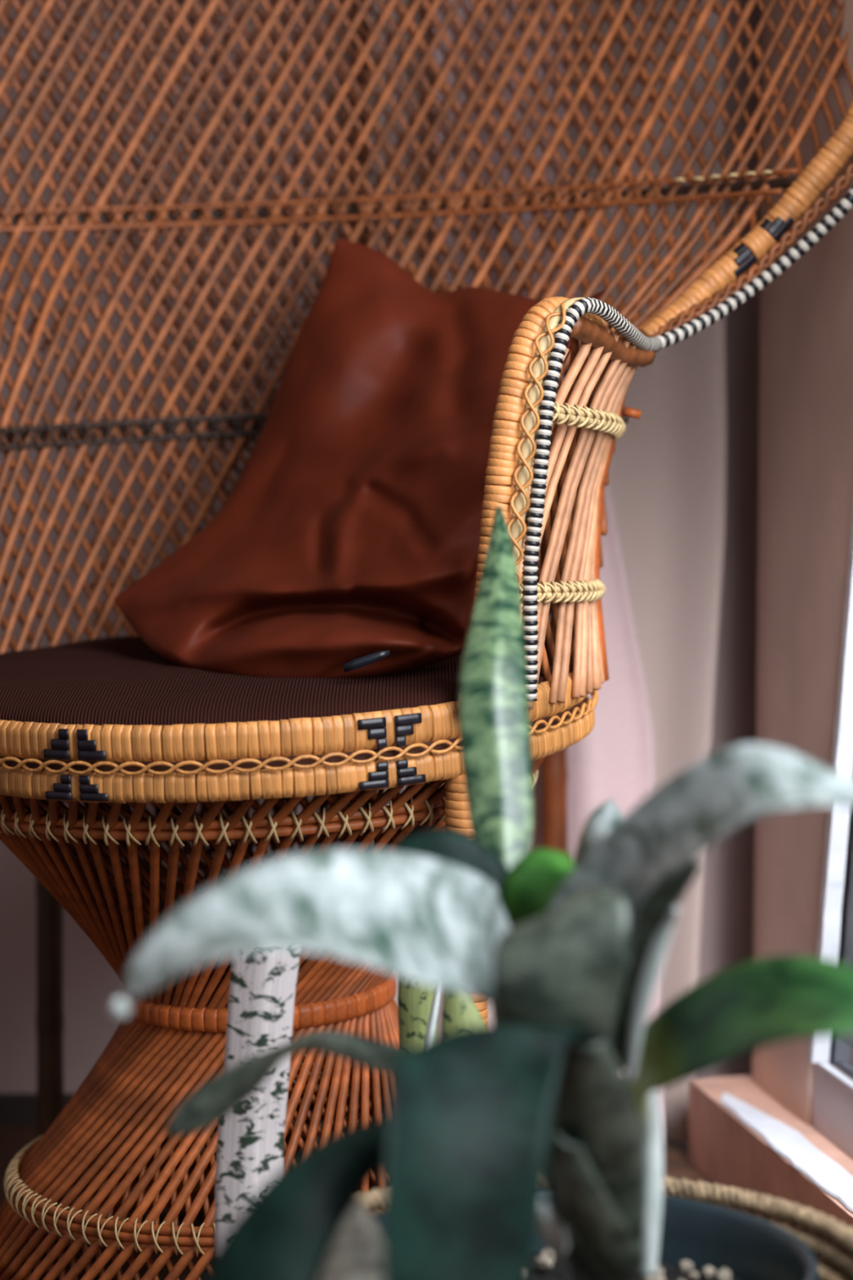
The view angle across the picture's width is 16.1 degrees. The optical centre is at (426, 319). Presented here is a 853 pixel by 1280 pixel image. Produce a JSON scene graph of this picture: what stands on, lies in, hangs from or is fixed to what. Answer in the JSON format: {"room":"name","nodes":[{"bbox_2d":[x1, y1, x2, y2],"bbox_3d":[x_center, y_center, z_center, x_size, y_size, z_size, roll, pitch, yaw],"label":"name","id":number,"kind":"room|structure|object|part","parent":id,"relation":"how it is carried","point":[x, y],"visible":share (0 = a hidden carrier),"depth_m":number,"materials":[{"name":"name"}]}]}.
{"room":"living room","nodes":[
{"label":"living room","id":0,"kind":"room"},
{"bbox_2d":[0,1125,742,1279],"bbox_3d":[-0.400,0.740,1.600,3.600,0.040,3.400,0,0,0],"label":"floor","id":1,"kind":"structure","parent":0,"point":[677,1164],"depth_m":2.56,"materials":[{"name":"brown wood"}]},
{"bbox_2d":[214,950,485,1252],"bbox_3d":[-0.057,0.537,1.906,0.170,0.366,0.164,0,0,-25],"label":"potted snake plant","id":2,"kind":"object","parent":1,"relation":"on","point":[250,1151],"visible":0.27,"depth_m":1.92,"materials":[{"name":"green plant"}]},
{"bbox_2d":[0,0,852,1279],"bbox_3d":[-0.106,0.048,2.329,0.855,1.345,0.693,0,0,38],"label":"chair","id":3,"kind":"object","parent":1,"relation":"on","point":[63,1185],"visible":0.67,"depth_m":2.41,"materials":[{"name":"wicker"}]},
{"bbox_3d":[-0.322,0.561,2.585,0.024,0.319,0.024,0,0,-15],"label":"leg","id":4,"kind":"part","parent":3,"relation":"part of","materials":[{"name":"brown wood"}]},
{"bbox_2d":[0,635,555,725],"bbox_3d":[-0.129,0.263,2.246,0.487,0.044,0.486,0,0,44],"label":"seat cushion","id":5,"kind":"object","parent":3,"relation":"on","point":[121,680],"visible":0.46,"depth_m":2.08,"materials":[{"name":"brown fabric"}]},
{"bbox_2d":[114,237,607,677],"bbox_3d":[-0.042,0.098,2.260,0.287,0.328,0.354,0,0,-38],"label":"throw pillow","id":6,"kind":"object","parent":5,"relation":"on","point":[345,544],"visible":0.84,"depth_m":2.24,"materials":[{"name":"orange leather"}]},
{"bbox_3d":[-0.128,0.287,2.246,0.495,0.045,0.495,-3,1,0],"label":"seat frame","id":7,"kind":"part","parent":3,"relation":"part of","materials":[{"name":"beige wicker"}]},
{"bbox_3d":[-0.120,-0.091,2.424,0.811,0.051,0.217,0,0,0],"label":"panel","id":8,"kind":"part","parent":3,"relation":"part of","materials":[{"name":"wicker"}]},
{"bbox_3d":[0.106,0.126,2.133,0.042,0.278,0.260,0,0,31],"label":"armrest","id":9,"kind":"part","parent":3,"relation":"part of","materials":[{"name":"beige wicker"}]},
{"bbox_3d":[0.109,0.536,2.585,0.026,0.367,0.025,0,0,0],"label":"leg","id":10,"kind":"part","parent":3,"relation":"part of","materials":[{"name":"brown wood"}]},
{"bbox_2d":[433,0,664,1143],"bbox_3d":[0.105,0.158,2.600,0.199,1.100,0.031,0,0,0],"label":"curtain","id":11,"kind":"object","parent":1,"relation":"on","point":[615,762],"visible":0.18,"depth_m":2.60,"materials":[{"name":"pink fabric"}]},
{"bbox_2d":[319,1175,852,1279],"bbox_3d":[0.071,0.594,1.675,0.370,0.253,0.355,0,0,0],"label":"basket","id":12,"kind":"object","parent":1,"relation":"on","point":[357,1252],"visible":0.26,"depth_m":1.74,"materials":[{"name":"beige wicker"}]},
{"bbox_3d":[-0.059,0.525,1.622,0.064,0.116,0.197,0,0,-19],"label":"handle","id":13,"kind":"part","parent":12,"relation":"part of","materials":[{"name":"wicker"}]},
{"bbox_2d":[109,506,852,1279],"bbox_3d":[0.044,0.413,1.581,0.382,0.598,0.505,0,0,0],"label":"potted snake plant","id":14,"kind":"object","parent":12,"relation":"in","point":[568,957],"visible":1,"depth_m":1.48,"materials":[{"name":"green plant"}]},
{"bbox_3d":[0.079,0.616,1.675,0.275,0.192,0.275,0,0,0],"label":"pot","id":15,"kind":"part","parent":14,"relation":"part of","materials":[{"name":"ceramic"}]},
{"bbox_2d":[0,0,761,1093],"bbox_3d":[-0.600,-0.480,2.745,2.400,2.480,0.050,0,0,0],"label":"wall","id":16,"kind":"structure","parent":0,"point":[91,984],"depth_m":2.72,"materials":[{"name":"paint"}]},
{"bbox_2d":[0,1093,347,1125],"bbox_3d":[-0.850,0.708,2.710,1.900,0.024,0.020,0,0,0],"label":"baseboard","id":17,"kind":"structure","parent":16,"relation":"attached to","point":[15,1108],"depth_m":2.70,"materials":[{"name":"paint"}]},
{"bbox_2d":[751,0,852,1124],"bbox_3d":[0.403,-0.514,2.288,0.164,2.332,0.766,0,0,-8],"label":"wall","id":18,"kind":"structure","parent":0,"point":[806,483],"depth_m":2.45,"materials":[{"name":"paint"}]},
{"bbox_2d":[369,0,726,1142],"bbox_3d":[0.105,-0.086,2.635,0.311,1.600,0.034,0,0,2],"label":"curtain","id":19,"kind":"object","parent":18,"relation":"hanging from","point":[667,469],"visible":0.22,"depth_m":2.63,"materials":[{"name":"pink fabric"}]},
{"bbox_2d":[688,1075,852,1265],"bbox_3d":[0.428,0.685,1.805,0.075,0.070,1.620,0,0,-12],"label":"window sill","id":20,"kind":"structure","parent":18,"relation":"attached to","point":[728,1152],"depth_m":2.46,"materials":[{"name":"pink paint"}]},
{"bbox_2d":[720,1093,852,1212],"bbox_3d":[0.387,0.648,1.893,0.034,0.003,1.300,0,0,-12],"label":"trim","id":21,"kind":"structure","parent":18,"relation":"attached to","point":[823,1171],"depth_m":2.35,"materials":[{"name":"white paint"}]},
{"bbox_2d":[807,508,852,1062],"bbox_3d":[0.350,-0.156,2.250,0.014,1.500,0.368,0,0,-12],"label":"window","id":22,"kind":"structure","parent":18,"relation":"attached to","point":[838,816],"depth_m":2.37,"materials":[{"name":"white paint"}]},
{"bbox_2d":[813,1061,852,1158],"bbox_3d":[0.471,0.623,1.725,0.023,0.053,1.446,0,0,-12],"label":"trim","id":23,"kind":"structure","parent":18,"relation":"attached to","point":[833,1100],"depth_m":2.39,"materials":[{"name":"paint"}]},
{"bbox_2d":[836,807,852,1046],"bbox_3d":[0.407,-0.405,2.166,0.058,1.950,0.535,0,0,-12],"label":"door","id":24,"kind":"structure","parent":18,"relation":"in","point":[846,947],"depth_m":2.38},
{"bbox_2d":[830,1035,852,1079],"bbox_3d":[0.389,0.583,2.162,0.022,0.025,0.535,0,0,-12],"label":"door","id":25,"kind":"structure","parent":24,"relation":"attached to","point":[841,1052],"depth_m":2.39,"materials":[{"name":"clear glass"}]}
]}

